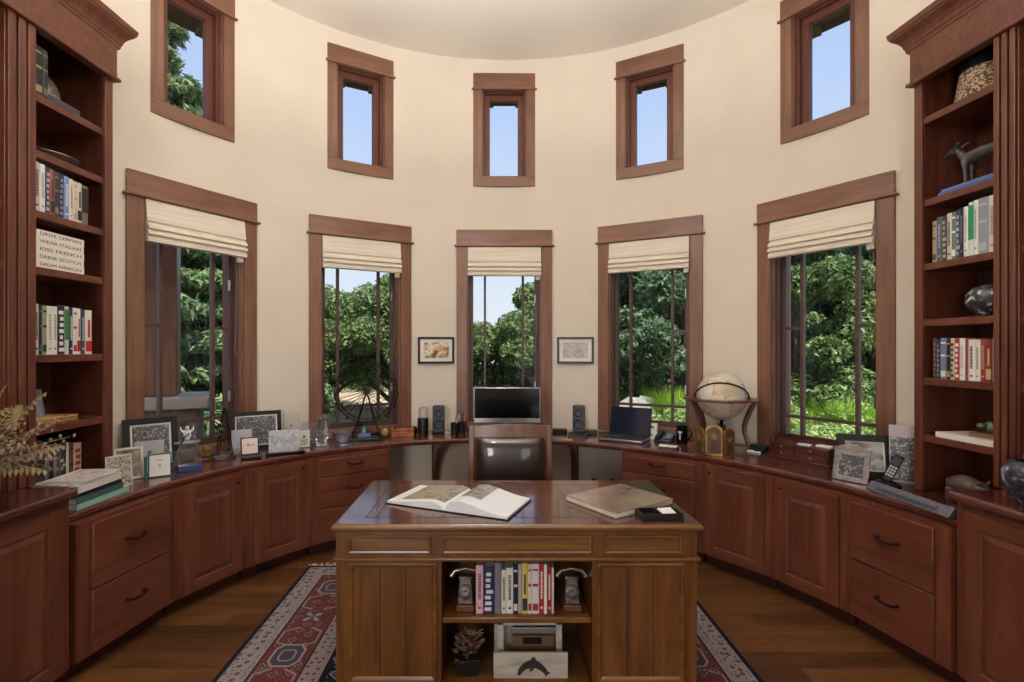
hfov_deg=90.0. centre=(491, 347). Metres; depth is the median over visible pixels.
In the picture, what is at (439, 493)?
picture
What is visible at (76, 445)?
book
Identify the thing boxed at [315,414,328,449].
sculpture
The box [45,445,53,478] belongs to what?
book
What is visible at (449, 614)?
shelf
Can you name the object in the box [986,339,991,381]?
book
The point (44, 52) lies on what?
book
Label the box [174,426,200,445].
trophy
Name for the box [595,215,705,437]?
window
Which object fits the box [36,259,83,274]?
book
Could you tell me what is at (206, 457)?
base
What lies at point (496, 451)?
desk chair
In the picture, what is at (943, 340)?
book
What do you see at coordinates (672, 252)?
roman shade
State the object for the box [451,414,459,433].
pen cup
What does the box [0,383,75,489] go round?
dried arrangement
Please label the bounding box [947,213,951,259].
book
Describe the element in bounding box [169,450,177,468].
plaque
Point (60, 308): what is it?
book
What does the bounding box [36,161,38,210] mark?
book
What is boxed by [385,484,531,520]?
open book
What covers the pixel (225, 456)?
glass bowl
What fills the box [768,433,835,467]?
box
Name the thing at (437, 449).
bracket
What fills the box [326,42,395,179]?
window
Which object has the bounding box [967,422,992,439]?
carving
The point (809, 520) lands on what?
base cabinet
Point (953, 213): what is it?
book
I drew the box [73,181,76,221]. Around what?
book
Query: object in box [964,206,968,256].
book
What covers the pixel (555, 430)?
cable box
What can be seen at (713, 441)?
triptych icon
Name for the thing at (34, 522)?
base cabinet
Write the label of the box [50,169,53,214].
book
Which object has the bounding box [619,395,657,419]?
boulder
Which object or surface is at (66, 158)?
dish
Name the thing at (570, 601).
bookend
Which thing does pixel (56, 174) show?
book
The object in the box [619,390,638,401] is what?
ornamental grass
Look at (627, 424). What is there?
laptop
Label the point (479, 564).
book
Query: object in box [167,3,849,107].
trim
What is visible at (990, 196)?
book
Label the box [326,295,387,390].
oak tree
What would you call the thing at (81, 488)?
book
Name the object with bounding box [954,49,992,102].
woven basket
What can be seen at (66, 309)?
book
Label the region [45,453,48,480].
book
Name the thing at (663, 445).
paper sheet
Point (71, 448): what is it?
book
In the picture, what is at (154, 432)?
photograph
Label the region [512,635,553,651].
box
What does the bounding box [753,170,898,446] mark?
window
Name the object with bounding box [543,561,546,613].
book
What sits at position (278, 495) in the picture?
base cabinet
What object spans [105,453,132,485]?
print
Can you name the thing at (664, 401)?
ornamental grass
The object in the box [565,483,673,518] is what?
album
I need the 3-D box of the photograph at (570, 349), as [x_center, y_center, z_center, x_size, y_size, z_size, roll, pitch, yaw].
[0.796,0.022,4.862,0.241,0.148,0.001,0,0,15]
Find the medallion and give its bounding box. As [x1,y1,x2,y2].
[381,428,388,437]
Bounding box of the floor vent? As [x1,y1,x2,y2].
[255,559,271,573]
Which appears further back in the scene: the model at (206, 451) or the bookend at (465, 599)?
the model at (206, 451)
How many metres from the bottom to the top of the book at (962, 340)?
0.212 m
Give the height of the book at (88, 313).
0.236 m
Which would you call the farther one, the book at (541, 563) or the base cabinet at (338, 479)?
the base cabinet at (338, 479)
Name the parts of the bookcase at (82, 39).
panel, panel, bead moulding, shelf, shelf, shelf, shelf, shelf, shelf, panel, crown moulding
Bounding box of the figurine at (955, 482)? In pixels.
[945,475,992,500]
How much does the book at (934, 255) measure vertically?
0.220 m
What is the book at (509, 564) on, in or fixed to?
on the desk
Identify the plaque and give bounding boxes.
[134,440,163,473]
[144,452,170,478]
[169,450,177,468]
[231,429,251,454]
[265,429,304,456]
[283,413,298,429]
[299,430,309,447]
[301,421,316,441]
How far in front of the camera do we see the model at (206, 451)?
3.62 m
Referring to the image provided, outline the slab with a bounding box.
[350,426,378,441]
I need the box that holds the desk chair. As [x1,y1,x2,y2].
[468,424,552,479]
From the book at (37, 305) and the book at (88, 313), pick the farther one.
the book at (88, 313)
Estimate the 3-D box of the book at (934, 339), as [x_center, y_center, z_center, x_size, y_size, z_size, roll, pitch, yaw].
[2.447,0.056,2.734,0.174,0.215,0.023,0,0,-3]
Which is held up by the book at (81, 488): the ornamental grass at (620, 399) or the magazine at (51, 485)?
the magazine at (51, 485)
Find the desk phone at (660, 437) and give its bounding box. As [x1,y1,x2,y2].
[654,430,674,442]
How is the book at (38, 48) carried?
on the bookcase at (82, 39)
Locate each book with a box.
[25,444,44,487]
[31,472,120,493]
[36,44,41,95]
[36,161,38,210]
[36,228,83,246]
[36,236,83,253]
[36,244,83,260]
[36,252,83,267]
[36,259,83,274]
[36,304,38,354]
[39,163,44,211]
[39,305,41,354]
[42,49,47,98]
[42,305,46,354]
[45,166,49,213]
[45,305,63,353]
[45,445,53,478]
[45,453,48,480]
[46,306,51,354]
[47,441,65,474]
[47,444,60,477]
[48,94,79,115]
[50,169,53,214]
[52,306,56,354]
[54,171,58,215]
[59,173,63,217]
[64,176,68,218]
[64,306,68,353]
[66,442,68,473]
[69,179,72,220]
[69,307,72,353]
[69,442,73,472]
[69,482,122,504]
[69,486,128,510]
[72,479,121,498]
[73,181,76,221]
[73,308,76,353]
[73,442,80,470]
[77,182,81,222]
[77,309,80,353]
[80,309,84,353]
[82,185,87,224]
[85,310,91,353]
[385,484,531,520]
[476,561,483,613]
[483,561,493,613]
[494,561,500,613]
[501,561,505,613]
[506,561,512,613]
[512,561,517,613]
[517,561,521,613]
[521,561,527,613]
[527,561,531,613]
[531,561,538,613]
[538,561,543,613]
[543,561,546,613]
[546,561,550,613]
[550,561,553,613]
[932,221,936,261]
[933,338,940,378]
[935,431,992,446]
[937,216,941,261]
[937,340,940,378]
[938,176,992,195]
[941,173,992,191]
[941,338,950,378]
[942,215,946,260]
[946,339,950,378]
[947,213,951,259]
[951,338,959,379]
[952,212,955,258]
[955,339,959,379]
[956,209,960,257]
[960,338,965,379]
[961,207,963,256]
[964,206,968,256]
[965,338,991,380]
[968,202,973,255]
[969,339,980,380]
[974,200,977,254]
[975,340,980,380]
[978,196,988,253]
[981,339,985,381]
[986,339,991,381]
[989,195,992,251]
[992,338,992,381]
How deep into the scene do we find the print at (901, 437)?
2.97 m
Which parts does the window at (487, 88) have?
casing, sash, head casing, casing, bead moulding, casing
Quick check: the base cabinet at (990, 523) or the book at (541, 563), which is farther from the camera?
the book at (541, 563)
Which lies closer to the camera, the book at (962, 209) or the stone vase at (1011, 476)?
the stone vase at (1011, 476)
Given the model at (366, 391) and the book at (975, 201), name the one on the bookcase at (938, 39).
the book at (975, 201)
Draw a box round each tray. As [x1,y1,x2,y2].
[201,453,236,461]
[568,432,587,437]
[635,506,682,521]
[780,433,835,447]
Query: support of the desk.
on the area rug
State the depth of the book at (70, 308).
2.65 m
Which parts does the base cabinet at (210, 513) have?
door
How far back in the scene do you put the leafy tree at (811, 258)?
9.29 m
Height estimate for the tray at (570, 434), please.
0.029 m
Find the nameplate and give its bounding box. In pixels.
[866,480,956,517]
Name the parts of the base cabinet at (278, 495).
door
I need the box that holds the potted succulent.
[451,627,485,676]
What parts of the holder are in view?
panel, handle frame, panel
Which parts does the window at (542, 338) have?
casing, sill, bead moulding, sash, head casing, casing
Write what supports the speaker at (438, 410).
on the countertop
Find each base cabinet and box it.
[0,488,77,681]
[54,489,173,681]
[163,470,245,613]
[239,458,311,577]
[306,448,389,554]
[622,451,706,561]
[701,461,778,587]
[772,476,857,624]
[847,495,966,681]
[948,490,1023,681]
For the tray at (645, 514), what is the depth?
2.33 m
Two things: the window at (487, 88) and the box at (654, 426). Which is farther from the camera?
the window at (487, 88)
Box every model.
[200,408,236,461]
[333,361,398,440]
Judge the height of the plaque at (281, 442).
0.175 m
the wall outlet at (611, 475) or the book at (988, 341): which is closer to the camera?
the book at (988, 341)
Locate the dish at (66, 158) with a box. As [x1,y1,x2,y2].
[36,147,80,166]
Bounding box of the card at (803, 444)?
[797,443,812,445]
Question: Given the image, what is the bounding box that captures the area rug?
[212,563,762,681]
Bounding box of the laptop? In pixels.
[599,406,651,443]
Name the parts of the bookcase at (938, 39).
crown moulding, panel, shelf, shelf, shelf, shelf, shelf, shelf, bead moulding, panel, panel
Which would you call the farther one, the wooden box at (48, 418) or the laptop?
the laptop
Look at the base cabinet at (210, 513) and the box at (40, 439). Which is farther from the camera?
the base cabinet at (210, 513)
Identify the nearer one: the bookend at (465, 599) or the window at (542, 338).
the bookend at (465, 599)
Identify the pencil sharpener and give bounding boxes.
[417,407,428,434]
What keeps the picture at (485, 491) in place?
on the open book at (485, 500)
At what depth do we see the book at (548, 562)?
2.35 m
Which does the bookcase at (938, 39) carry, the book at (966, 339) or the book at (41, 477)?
the book at (966, 339)
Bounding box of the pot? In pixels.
[453,645,481,676]
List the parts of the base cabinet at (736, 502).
door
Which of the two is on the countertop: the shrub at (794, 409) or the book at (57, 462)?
the book at (57, 462)
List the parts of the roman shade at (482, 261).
pull cord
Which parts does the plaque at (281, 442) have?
glass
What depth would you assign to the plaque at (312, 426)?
4.21 m
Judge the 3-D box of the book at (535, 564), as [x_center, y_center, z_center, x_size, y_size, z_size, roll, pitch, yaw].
[0.201,1.107,2.433,0.033,0.228,0.164,0,0,0]
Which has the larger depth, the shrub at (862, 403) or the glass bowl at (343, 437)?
the shrub at (862, 403)
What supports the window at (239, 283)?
in the wall
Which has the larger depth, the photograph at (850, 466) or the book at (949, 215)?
the photograph at (850, 466)
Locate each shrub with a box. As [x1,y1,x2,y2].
[651,413,669,420]
[655,396,685,421]
[791,401,873,438]
[791,422,875,439]
[820,400,875,434]
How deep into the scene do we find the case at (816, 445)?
3.38 m
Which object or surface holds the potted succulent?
on the desk
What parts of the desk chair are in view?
post, rail, nailhead trim, post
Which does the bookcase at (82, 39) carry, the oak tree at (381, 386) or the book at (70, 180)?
the book at (70, 180)
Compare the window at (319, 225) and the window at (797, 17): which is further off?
the window at (319, 225)
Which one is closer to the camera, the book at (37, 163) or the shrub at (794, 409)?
the book at (37, 163)
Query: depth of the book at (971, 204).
2.53 m
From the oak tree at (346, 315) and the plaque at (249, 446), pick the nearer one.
the plaque at (249, 446)
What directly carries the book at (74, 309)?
on the bookcase at (82, 39)
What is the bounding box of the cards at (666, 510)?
[657,507,675,513]
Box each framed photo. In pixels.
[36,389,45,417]
[113,446,143,478]
[122,416,178,452]
[230,410,281,448]
[832,445,871,484]
[836,433,888,478]
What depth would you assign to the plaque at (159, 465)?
3.08 m
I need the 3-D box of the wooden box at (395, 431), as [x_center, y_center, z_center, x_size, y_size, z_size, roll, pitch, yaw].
[-0.790,0.744,4.539,0.200,0.072,0.128,0,0,-10]
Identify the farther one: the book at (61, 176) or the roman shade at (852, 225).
the roman shade at (852, 225)
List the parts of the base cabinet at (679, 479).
pull handle, drawer, drawer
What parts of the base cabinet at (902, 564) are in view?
pull handle, pull handle, drawer, drawer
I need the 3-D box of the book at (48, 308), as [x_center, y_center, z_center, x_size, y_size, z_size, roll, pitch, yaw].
[-2.272,-0.087,2.530,0.184,0.240,0.029,0,0,2]
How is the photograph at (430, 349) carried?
attached to the wall picture at (431, 350)
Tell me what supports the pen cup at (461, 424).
on the countertop
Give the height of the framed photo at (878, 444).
0.267 m
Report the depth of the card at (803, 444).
3.49 m
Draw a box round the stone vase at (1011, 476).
[999,458,1023,504]
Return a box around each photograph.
[116,449,140,476]
[132,424,169,452]
[236,415,275,443]
[423,342,448,357]
[563,342,587,357]
[838,454,863,478]
[846,442,883,470]
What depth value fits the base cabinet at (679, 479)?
3.78 m
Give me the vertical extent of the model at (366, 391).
0.670 m
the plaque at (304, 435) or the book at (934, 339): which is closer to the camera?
the book at (934, 339)
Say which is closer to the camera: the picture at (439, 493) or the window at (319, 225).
the picture at (439, 493)
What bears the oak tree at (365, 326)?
on the ground
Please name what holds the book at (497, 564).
on the desk
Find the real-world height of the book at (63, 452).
0.289 m
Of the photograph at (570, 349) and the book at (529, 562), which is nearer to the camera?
the book at (529, 562)
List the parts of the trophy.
plate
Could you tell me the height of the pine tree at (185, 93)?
7.549 m
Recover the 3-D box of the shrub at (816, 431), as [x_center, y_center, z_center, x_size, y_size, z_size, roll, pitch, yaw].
[3.801,1.144,5.594,1.807,0.675,1.096,0,0,0]
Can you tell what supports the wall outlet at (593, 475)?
attached to the wall
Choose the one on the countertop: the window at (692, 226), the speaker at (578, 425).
the speaker at (578, 425)
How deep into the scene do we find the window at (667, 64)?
4.65 m
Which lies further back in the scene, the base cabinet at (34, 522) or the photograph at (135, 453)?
the photograph at (135, 453)
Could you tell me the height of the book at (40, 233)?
0.036 m
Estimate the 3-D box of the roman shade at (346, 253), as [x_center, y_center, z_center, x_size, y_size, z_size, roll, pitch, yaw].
[-1.145,-0.447,4.554,0.700,1.036,0.098,0,0,-30]
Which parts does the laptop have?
display lid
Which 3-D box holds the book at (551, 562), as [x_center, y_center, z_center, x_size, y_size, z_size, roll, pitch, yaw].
[0.281,1.115,2.433,0.011,0.212,0.163,0,0,0]
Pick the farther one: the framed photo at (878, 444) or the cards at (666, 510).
the framed photo at (878, 444)
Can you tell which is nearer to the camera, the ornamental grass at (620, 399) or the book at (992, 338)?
the book at (992, 338)
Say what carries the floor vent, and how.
attached to the base cabinet at (278, 495)
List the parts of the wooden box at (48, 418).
lid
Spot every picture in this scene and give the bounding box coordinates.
[402,485,468,502]
[418,337,453,363]
[461,484,497,499]
[557,337,593,363]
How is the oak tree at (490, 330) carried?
on the ground
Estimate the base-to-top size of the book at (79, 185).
0.210 m
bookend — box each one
[449,566,475,611]
[554,566,587,611]
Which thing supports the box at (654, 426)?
on the countertop
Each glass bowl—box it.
[211,450,232,460]
[332,429,353,445]
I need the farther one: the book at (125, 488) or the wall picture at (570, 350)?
the wall picture at (570, 350)
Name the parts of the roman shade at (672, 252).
pull cord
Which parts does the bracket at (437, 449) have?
wall plate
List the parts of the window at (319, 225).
casing, sash, bead moulding, head casing, sill, casing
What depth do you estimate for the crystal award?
3.24 m
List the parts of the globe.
leg, leg, leg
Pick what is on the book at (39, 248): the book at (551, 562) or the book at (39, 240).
the book at (39, 240)
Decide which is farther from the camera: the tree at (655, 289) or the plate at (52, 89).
the tree at (655, 289)
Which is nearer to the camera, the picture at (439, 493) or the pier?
the picture at (439, 493)
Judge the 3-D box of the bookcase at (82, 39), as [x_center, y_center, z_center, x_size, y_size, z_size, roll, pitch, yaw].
[-2.304,-0.530,2.329,0.446,2.619,1.338,0,0,2]
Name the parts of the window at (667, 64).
casing, head casing, casing, bead moulding, sash, casing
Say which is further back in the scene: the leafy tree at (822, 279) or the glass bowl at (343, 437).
the leafy tree at (822, 279)
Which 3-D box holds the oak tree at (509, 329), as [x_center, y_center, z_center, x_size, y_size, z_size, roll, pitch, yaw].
[0.740,0.307,10.011,2.018,3.226,2.536,0,0,-31]
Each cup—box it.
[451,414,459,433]
[458,413,465,432]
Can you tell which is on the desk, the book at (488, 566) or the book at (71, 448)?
the book at (488, 566)
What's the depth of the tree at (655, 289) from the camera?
8.65 m
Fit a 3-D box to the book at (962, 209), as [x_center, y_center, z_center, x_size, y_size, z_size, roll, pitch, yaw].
[2.454,-0.581,2.585,0.174,0.250,0.015,0,0,-3]
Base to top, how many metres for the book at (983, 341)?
0.205 m
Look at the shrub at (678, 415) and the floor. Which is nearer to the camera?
the floor
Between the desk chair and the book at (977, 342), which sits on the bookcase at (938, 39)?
the book at (977, 342)
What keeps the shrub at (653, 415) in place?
on the ground
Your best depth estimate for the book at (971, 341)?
2.52 m
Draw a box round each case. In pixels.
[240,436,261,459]
[747,443,768,452]
[815,444,833,449]
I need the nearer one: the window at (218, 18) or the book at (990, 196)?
the book at (990, 196)
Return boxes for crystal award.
[177,433,201,472]
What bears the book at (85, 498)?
on the book at (125, 488)
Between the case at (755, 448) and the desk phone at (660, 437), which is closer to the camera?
the case at (755, 448)
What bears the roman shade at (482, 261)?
attached to the window at (542, 338)
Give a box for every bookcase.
[0,0,138,492]
[886,0,1023,490]
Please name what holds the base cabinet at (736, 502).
on the floor
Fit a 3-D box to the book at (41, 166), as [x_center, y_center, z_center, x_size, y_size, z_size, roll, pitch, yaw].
[-2.268,-0.776,2.492,0.174,0.232,0.029,0,0,2]
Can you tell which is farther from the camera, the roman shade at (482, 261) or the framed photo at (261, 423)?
the roman shade at (482, 261)
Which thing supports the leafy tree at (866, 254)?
on the ground
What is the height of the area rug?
0.011 m
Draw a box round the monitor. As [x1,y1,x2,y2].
[474,385,540,423]
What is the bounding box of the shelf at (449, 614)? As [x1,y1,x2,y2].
[442,575,590,622]
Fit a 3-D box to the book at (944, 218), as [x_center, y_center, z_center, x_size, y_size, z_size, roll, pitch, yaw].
[2.450,-0.574,2.679,0.174,0.235,0.027,0,0,-3]
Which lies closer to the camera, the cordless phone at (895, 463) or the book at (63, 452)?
the book at (63, 452)
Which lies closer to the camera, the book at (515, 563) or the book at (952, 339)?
the book at (515, 563)
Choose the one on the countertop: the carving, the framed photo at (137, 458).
the framed photo at (137, 458)
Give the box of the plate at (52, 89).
[48,77,60,99]
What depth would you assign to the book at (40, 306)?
2.48 m
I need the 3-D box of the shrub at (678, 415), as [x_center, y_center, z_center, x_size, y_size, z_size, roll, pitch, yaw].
[2.722,1.077,7.006,1.209,0.829,1.274,0,0,-4]
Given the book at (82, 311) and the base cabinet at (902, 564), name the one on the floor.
the base cabinet at (902, 564)
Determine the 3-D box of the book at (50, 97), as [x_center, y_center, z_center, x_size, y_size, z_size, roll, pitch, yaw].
[-2.268,-1.238,2.620,0.162,0.035,0.200,0,0,2]
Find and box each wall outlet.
[590,472,597,479]
[608,472,615,479]
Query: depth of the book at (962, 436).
2.59 m
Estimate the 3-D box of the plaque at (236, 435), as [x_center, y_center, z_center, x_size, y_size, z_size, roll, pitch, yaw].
[-1.841,0.691,3.768,0.140,0.178,0.050,0,0,-32]
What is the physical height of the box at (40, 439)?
0.020 m
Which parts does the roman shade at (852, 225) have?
pull cord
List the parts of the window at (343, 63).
casing, sash, head casing, casing, bead moulding, casing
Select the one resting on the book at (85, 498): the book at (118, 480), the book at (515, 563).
the book at (118, 480)
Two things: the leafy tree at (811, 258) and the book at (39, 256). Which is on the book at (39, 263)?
the book at (39, 256)
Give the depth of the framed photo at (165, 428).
3.27 m
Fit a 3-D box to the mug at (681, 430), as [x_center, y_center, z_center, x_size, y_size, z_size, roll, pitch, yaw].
[1.582,0.712,4.217,0.117,0.135,0.094,0,0,7]
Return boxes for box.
[36,414,77,425]
[36,434,72,443]
[391,426,413,436]
[512,635,553,651]
[552,428,566,433]
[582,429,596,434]
[650,423,657,439]
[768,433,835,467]
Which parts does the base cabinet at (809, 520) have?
door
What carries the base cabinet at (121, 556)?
on the floor
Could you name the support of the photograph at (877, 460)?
attached to the framed photo at (878, 444)
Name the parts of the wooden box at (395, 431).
lid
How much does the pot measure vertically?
0.085 m
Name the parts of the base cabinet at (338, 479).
drawer, drawer, drawer, pull handle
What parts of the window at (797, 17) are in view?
casing, head casing, bead moulding, casing, sash, casing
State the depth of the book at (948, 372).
2.65 m
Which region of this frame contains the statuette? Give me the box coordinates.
[944,142,992,181]
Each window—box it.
[122,168,260,452]
[150,0,237,142]
[306,214,413,436]
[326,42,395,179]
[454,230,553,427]
[472,73,536,186]
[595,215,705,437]
[614,43,685,179]
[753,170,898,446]
[777,0,868,144]
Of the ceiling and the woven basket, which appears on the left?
the ceiling
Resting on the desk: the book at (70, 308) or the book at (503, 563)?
the book at (503, 563)
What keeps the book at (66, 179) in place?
on the bookcase at (82, 39)
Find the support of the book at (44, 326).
on the bookcase at (82, 39)
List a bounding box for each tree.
[167,20,221,436]
[181,256,346,436]
[325,273,388,401]
[325,284,386,414]
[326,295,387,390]
[473,282,533,388]
[473,321,524,414]
[529,271,685,400]
[619,269,685,397]
[791,251,875,427]
[797,247,868,336]
[798,245,875,422]
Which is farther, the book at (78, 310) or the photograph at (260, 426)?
the photograph at (260, 426)
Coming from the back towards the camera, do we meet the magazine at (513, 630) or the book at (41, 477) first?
the book at (41, 477)
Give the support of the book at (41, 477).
on the countertop
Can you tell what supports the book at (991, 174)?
on the book at (990, 177)
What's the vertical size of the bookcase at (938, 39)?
2.549 m
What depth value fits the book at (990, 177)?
2.56 m
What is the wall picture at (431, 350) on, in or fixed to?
attached to the wall
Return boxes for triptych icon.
[694,424,734,457]
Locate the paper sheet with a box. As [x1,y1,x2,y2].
[658,444,677,447]
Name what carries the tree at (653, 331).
on the ground
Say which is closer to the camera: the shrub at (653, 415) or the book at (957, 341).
the book at (957, 341)
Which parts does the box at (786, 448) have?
drawer, drawer, drawer, drawer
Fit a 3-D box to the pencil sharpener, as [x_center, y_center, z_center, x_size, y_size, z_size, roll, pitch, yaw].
[-0.623,0.658,4.650,0.100,0.243,0.100,0,0,0]
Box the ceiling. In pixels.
[270,0,748,59]
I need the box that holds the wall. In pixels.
[101,0,934,479]
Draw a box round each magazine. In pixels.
[29,471,119,487]
[41,468,119,483]
[510,627,555,651]
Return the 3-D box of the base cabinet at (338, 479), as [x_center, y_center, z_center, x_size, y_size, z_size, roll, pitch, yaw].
[-1.192,1.192,4.141,0.759,0.737,0.487,0,0,-36]
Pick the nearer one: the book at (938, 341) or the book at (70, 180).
the book at (70, 180)
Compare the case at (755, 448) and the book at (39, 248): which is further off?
the case at (755, 448)
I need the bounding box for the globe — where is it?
[683,373,761,449]
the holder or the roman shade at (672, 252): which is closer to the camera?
the holder
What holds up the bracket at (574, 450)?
attached to the wall
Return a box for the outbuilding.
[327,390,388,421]
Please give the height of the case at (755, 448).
0.050 m
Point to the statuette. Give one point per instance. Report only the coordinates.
(967, 159)
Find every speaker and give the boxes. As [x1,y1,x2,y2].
[432,405,444,433]
[572,405,584,432]
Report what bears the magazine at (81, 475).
on the magazine at (51, 485)
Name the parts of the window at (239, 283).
casing, head casing, bead moulding, sash, sill, casing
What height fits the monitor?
0.455 m
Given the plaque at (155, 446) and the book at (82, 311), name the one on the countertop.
the plaque at (155, 446)
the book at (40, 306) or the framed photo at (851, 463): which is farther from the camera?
the framed photo at (851, 463)
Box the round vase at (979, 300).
[964,284,992,315]
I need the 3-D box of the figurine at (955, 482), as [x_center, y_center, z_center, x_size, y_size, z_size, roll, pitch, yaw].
[2.406,0.713,2.559,0.110,0.133,0.259,0,0,-9]
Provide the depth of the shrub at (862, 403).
6.35 m
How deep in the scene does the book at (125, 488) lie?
2.58 m
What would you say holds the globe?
on the countertop
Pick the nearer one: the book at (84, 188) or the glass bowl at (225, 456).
the book at (84, 188)
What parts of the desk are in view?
drawer, waist moulding, drawer, moulding, drawer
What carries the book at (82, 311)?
on the bookcase at (82, 39)
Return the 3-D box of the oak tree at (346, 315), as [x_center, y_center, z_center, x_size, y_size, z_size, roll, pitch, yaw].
[-3.714,0.399,10.648,3.185,3.592,2.984,0,0,14]
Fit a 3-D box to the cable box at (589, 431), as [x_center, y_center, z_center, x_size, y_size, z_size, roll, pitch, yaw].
[0.882,0.762,4.622,0.124,0.035,0.129,0,0,18]
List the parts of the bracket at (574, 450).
wall plate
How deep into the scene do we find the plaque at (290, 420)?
4.02 m
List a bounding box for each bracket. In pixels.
[432,444,446,479]
[567,445,578,479]
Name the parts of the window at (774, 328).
casing, sash, bead moulding, head casing, casing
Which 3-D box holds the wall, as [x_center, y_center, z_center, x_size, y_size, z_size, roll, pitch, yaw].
[0.143,-0.630,4.058,5.505,4.420,2.255,0,0,0]
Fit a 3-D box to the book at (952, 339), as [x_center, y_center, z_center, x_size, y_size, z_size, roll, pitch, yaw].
[2.452,0.057,2.635,0.174,0.212,0.021,0,0,-3]
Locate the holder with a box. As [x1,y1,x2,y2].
[493,623,567,677]
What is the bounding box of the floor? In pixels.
[64,549,949,681]
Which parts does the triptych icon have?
panel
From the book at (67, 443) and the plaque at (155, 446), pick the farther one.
the plaque at (155, 446)
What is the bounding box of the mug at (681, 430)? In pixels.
[676,425,691,442]
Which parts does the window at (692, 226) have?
casing, sill, sash, head casing, bead moulding, casing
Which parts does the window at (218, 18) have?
casing, sash, casing, bead moulding, head casing, casing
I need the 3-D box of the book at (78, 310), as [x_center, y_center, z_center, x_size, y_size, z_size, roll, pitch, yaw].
[-2.266,-0.087,2.703,0.184,0.240,0.023,0,0,2]
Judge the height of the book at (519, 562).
0.228 m
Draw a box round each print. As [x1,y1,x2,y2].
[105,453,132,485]
[889,424,913,483]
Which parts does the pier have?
timber post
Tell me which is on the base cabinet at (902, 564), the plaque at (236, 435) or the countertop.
the countertop
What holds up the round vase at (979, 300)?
on the bookcase at (938, 39)
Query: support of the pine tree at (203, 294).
on the ground
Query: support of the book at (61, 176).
on the bookcase at (82, 39)
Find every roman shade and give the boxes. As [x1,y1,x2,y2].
[144,199,247,356]
[322,235,401,355]
[468,247,540,354]
[608,236,689,355]
[767,200,875,357]
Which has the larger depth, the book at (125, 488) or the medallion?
the medallion
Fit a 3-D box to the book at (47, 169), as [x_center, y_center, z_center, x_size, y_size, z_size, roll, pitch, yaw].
[-2.267,-0.774,2.520,0.174,0.228,0.025,0,0,2]
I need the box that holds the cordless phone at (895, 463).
[870,454,904,488]
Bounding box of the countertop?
[69,429,956,526]
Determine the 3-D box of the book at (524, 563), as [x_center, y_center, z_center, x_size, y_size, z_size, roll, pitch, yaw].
[0.153,1.105,2.433,0.026,0.232,0.164,0,0,0]
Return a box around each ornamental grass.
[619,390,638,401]
[638,384,685,420]
[794,397,875,434]
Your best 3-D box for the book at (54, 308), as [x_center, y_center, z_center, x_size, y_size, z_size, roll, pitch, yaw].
[-2.271,-0.087,2.560,0.184,0.240,0.029,0,0,2]
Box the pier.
[144,242,208,440]
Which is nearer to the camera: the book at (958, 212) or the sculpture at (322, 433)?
the book at (958, 212)
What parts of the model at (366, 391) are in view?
leg, plate, leg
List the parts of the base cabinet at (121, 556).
drawer, drawer, pull handle, pull handle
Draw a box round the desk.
[331,480,703,681]

